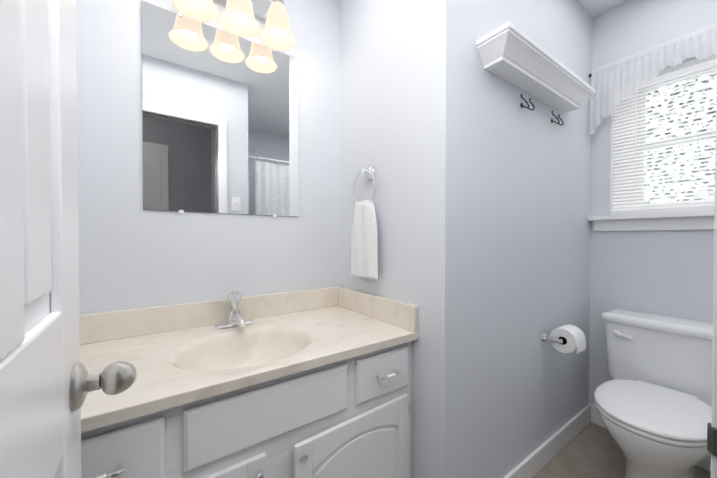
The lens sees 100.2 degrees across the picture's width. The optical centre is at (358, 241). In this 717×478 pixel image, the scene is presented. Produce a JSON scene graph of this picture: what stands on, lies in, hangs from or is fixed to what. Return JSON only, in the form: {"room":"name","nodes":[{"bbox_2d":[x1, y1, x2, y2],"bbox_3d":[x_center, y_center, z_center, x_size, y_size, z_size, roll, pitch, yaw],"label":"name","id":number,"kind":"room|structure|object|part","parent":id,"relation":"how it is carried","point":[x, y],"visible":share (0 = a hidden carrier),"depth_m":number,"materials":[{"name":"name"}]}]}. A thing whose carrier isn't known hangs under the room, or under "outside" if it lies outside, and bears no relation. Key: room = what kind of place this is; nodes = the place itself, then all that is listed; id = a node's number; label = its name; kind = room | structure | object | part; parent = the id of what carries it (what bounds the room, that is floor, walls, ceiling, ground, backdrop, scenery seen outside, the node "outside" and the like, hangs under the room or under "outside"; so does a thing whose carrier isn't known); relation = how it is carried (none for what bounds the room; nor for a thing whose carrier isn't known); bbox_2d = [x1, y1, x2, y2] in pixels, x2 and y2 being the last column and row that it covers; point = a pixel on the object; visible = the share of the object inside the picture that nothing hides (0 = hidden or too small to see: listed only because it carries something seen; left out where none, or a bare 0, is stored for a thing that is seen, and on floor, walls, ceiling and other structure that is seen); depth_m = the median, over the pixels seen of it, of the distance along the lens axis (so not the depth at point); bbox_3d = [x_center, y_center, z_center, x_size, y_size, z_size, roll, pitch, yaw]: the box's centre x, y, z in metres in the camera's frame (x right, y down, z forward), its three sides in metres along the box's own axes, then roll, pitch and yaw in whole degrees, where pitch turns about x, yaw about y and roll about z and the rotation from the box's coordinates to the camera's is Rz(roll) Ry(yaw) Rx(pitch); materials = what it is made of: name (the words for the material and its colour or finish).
{"room":"bathroom","nodes":[
{"label":"bathroom","id":0,"kind":"room"},
{"bbox_2d":[76,0,339,314],"bbox_3d":[-0.609,-0.120,1.294,1.175,2.440,0.100,0,1,-35],"label":"wall","id":1,"kind":"structure","parent":0,"point":[133,254],"depth_m":1.16,"materials":[{"name":"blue paint"}]},
{"bbox_2d":[142,1,298,216],"bbox_3d":[-0.539,-0.498,1.272,0.612,0.776,0.008,0,1,-35],"label":"mirror","id":2,"kind":"object","parent":1,"relation":"attached to","point":[220,121],"visible":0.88,"depth_m":1.23,"materials":[{"name":"clear glass"}]},
{"bbox_2d":[172,0,295,50],"bbox_3d":[-0.477,-0.963,1.198,0.460,0.224,0.192,0,1,-35],"label":"light","id":3,"kind":"object","parent":1,"relation":"attached to","point":[261,8],"depth_m":1.22,"materials":[{"name":"white glass"}]},
{"bbox_3d":[-0.466,-0.921,1.180,0.457,0.141,0.150,0,1,-35],"label":"sconce light shade","id":4,"kind":"part","parent":3,"relation":"part of","materials":[{"name":"white glass"}]},
{"bbox_3d":[-0.466,-0.925,1.180,0.369,0.108,0.062,0,1,-35],"label":"sconce light bulb","id":5,"kind":"part","parent":3,"relation":"part of","materials":[{"name":"white glass"}]},
{"bbox_2d":[339,0,592,477],"bbox_3d":[0.665,-0.126,1.775,1.460,2.440,0.790,0,1,-35],"label":"wall","id":6,"kind":"structure","parent":0,"point":[481,200],"depth_m":1.24,"materials":[{"name":"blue paint"}]},
{"bbox_2d":[353,166,375,203],"bbox_3d":[0.039,-0.248,1.354,0.049,0.190,0.169,0,1,-35],"label":"towel ring","id":7,"kind":"object","parent":6,"relation":"attached to","point":[369,171],"visible":0.94,"depth_m":1.34,"materials":[{"name":"silver metal"}]},
{"bbox_2d":[351,200,377,279],"bbox_3d":[0.024,-0.011,1.346,0.039,0.349,0.196,0,1,-35],"label":"towel","id":8,"kind":"object","parent":7,"relation":"hanging from","point":[364,253],"visible":0.98,"depth_m":1.32,"materials":[{"name":"white fabric"}]},
{"bbox_2d":[476,21,595,113],"bbox_3d":[0.812,-0.709,1.310,0.824,0.090,0.126,0,1,-35],"label":"shelf ledge","id":9,"kind":"object","parent":6,"relation":"attached to","point":[512,54],"visible":1,"depth_m":1.20,"materials":[{"name":"white paint"}]},
{"bbox_2d":[520,94,563,124],"bbox_3d":[0.856,-0.603,1.393,0.385,0.066,0.045,0,1,-35],"label":"hanger","id":10,"kind":"object","parent":6,"relation":"attached to","point":[522,106],"visible":1,"depth_m":1.33,"materials":[{"name":"grey metal"}]},
{"bbox_2d":[503,404,592,477],"bbox_3d":[0.843,1.046,1.423,1.354,0.105,0.022,0,1,-35],"label":"baseboard","id":11,"kind":"structure","parent":6,"relation":"attached to","point":[536,461],"depth_m":1.51,"materials":[{"name":"white paint"}]},
{"bbox_2d":[541,325,585,353],"bbox_3d":[0.996,0.466,1.448,0.171,0.114,0.138,0,1,-35],"label":"paper holder","id":12,"kind":"object","parent":6,"relation":"attached to","point":[567,339],"visible":1,"depth_m":1.41,"materials":[{"name":"white paper"}]},
{"bbox_2d":[578,0,626,16],"bbox_3d":[0.404,-1.360,0.434,3.700,0.060,2.850,0,1,-35],"label":"ceiling","id":13,"kind":"structure","parent":0,"point":[593,8],"depth_m":1.71,"materials":[{"name":"white paint"}]},
{"bbox_2d":[533,422,710,477],"bbox_3d":[0.404,1.140,0.465,3.700,0.060,2.850,0,1,-35],"label":"floor","id":14,"kind":"structure","parent":0,"point":[591,450],"depth_m":1.50,"materials":[{"name":"tile"}]},
{"bbox_2d":[80,286,417,477],"bbox_3d":[-0.369,0.673,1.052,1.073,0.858,0.586,0,1,-35],"label":"bathroom vanity","id":15,"kind":"object","parent":14,"relation":"on","point":[278,451],"depth_m":0.94,"materials":[{"name":"white paint"}]},
{"bbox_2d":[214,291,254,329],"bbox_3d":[-0.471,0.271,1.171,0.156,0.138,0.158,0,1,-35],"label":"faucet","id":16,"kind":"object","parent":15,"relation":"on","point":[235,318],"visible":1,"depth_m":1.19,"materials":[{"name":"silver metal"}]},
{"bbox_3d":[-0.225,0.474,0.846,1.015,0.149,0.016,0,1,-35],"label":"bathroom vanity drawer","id":17,"kind":"part","parent":15,"relation":"part of","materials":[{"name":"white wood"}]},
{"bbox_3d":[-0.375,0.361,1.056,1.073,0.233,0.567,0,1,-35],"label":"bathroom vanity top","id":18,"kind":"part","parent":15,"relation":"part of","materials":[{"name":"beige stone"}]},
{"bbox_3d":[-0.186,0.705,0.854,0.944,0.484,0.050,0,1,-35],"label":"bathroom vanity handle","id":19,"kind":"part","parent":15,"relation":"part of","materials":[{"name":"silver metal"}]},
{"bbox_2d":[597,321,712,477],"bbox_3d":[1.319,0.762,1.312,0.708,0.675,0.490,0,1,-35],"label":"toilet","id":20,"kind":"object","parent":14,"relation":"on","point":[680,363],"depth_m":1.34,"materials":[{"name":"white ceramic"}]},
{"bbox_3d":[1.330,0.469,1.512,0.026,0.032,0.082,0,1,-35],"label":"toilet handle","id":21,"kind":"part","parent":20,"relation":"part of","materials":[{"name":"white metal"}]},
{"bbox_2d":[594,380,711,446],"bbox_3d":[1.227,0.690,1.245,0.496,0.040,0.376,0,1,-35],"label":"lid","id":22,"kind":"object","parent":20,"relation":"on","point":[659,413],"visible":0.96,"depth_m":1.19,"materials":[{"name":"white plastic"}]},
{"bbox_2d":[601,308,712,340],"bbox_3d":[1.516,0.399,1.447,0.224,0.046,0.516,0,1,-35],"label":"lid","id":23,"kind":"object","parent":20,"relation":"on","point":[693,328],"visible":1,"depth_m":1.43,"materials":[{"name":"white ceramic"}]},
{"bbox_2d":[589,0,716,405],"bbox_3d":[1.986,-0.118,1.088,0.100,2.440,1.860,0,1,-35],"label":"wall","id":24,"kind":"structure","parent":0,"point":[667,272],"depth_m":1.64,"materials":[{"name":"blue paint"}]},
{"bbox_2d":[593,405,710,471],"bbox_3d":[1.911,1.049,1.109,0.014,0.105,1.760,0,1,-35],"label":"baseboard","id":25,"kind":"structure","parent":24,"relation":"attached to","point":[706,463],"depth_m":1.46,"materials":[{"name":"white paint"}]},
{"bbox_2d":[588,54,716,230],"bbox_3d":[1.635,-0.481,1.532,0.155,0.845,0.718,0,1,-35],"label":"window","id":26,"kind":"structure","parent":24,"relation":"in","point":[691,218],"depth_m":1.63,"materials":[{"name":"white paint"}]},
{"bbox_2d":[612,58,716,210],"bbox_3d":[1.634,-0.523,1.536,0.035,0.696,0.521,0,1,-35],"label":"window blind","id":27,"kind":"object","parent":26,"relation":"attached to","point":[688,70],"visible":0.94,"depth_m":1.56,"materials":[{"name":"white plastic"}]},
{"bbox_3d":[-0.203,-0.103,-0.186,1.775,2.440,0.115,0,1,-35],"label":"wall","id":28,"kind":"structure","parent":0,"visible":0},
{"bbox_2d":[0,0,136,477],"bbox_3d":[-0.288,0.093,0.223,0.187,2.014,0.643,0,1,-35],"label":"door","id":29,"kind":"structure","parent":28,"relation":"in","point":[40,428],"depth_m":0.33,"materials":[{"name":"white paint"}]},
{"bbox_3d":[-0.441,0.218,0.439,0.187,0.068,0.068,0,1,-35],"label":"door knob","id":30,"kind":"part","parent":29,"relation":"part of","materials":[{"name":"silver metal"}]},
{"bbox_2d":[707,72,716,477],"bbox_3d":[0.163,0.065,0.078,0.751,2.098,0.152,0,1,-35],"label":"door frame","id":31,"kind":"structure","parent":28,"relation":"attached to","point":[712,437],"depth_m":0.32,"materials":[{"name":"white paint"}]},
{"bbox_3d":[1.613,-0.978,1.470,0.056,0.022,0.794,0,1,-35],"label":"rod","id":32,"kind":"object","parent":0,"visible":0},
{"bbox_2d":[589,23,716,134],"bbox_3d":[1.575,-0.812,1.454,0.032,0.390,0.748,0,1,-35],"label":"valance curtain","id":33,"kind":"object","parent":32,"relation":"hanging from","point":[640,67],"visible":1,"depth_m":1.59,"materials":[{"name":"white fabric"}]},
{"label":"outside","id":34,"kind":"structure","parent":0,"visible":0},
{"bbox_2d":[644,71,716,202],"bbox_3d":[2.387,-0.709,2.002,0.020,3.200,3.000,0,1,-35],"label":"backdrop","id":35,"kind":"structure","parent":34,"point":[691,93],"depth_m":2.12,"materials":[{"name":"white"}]}
]}

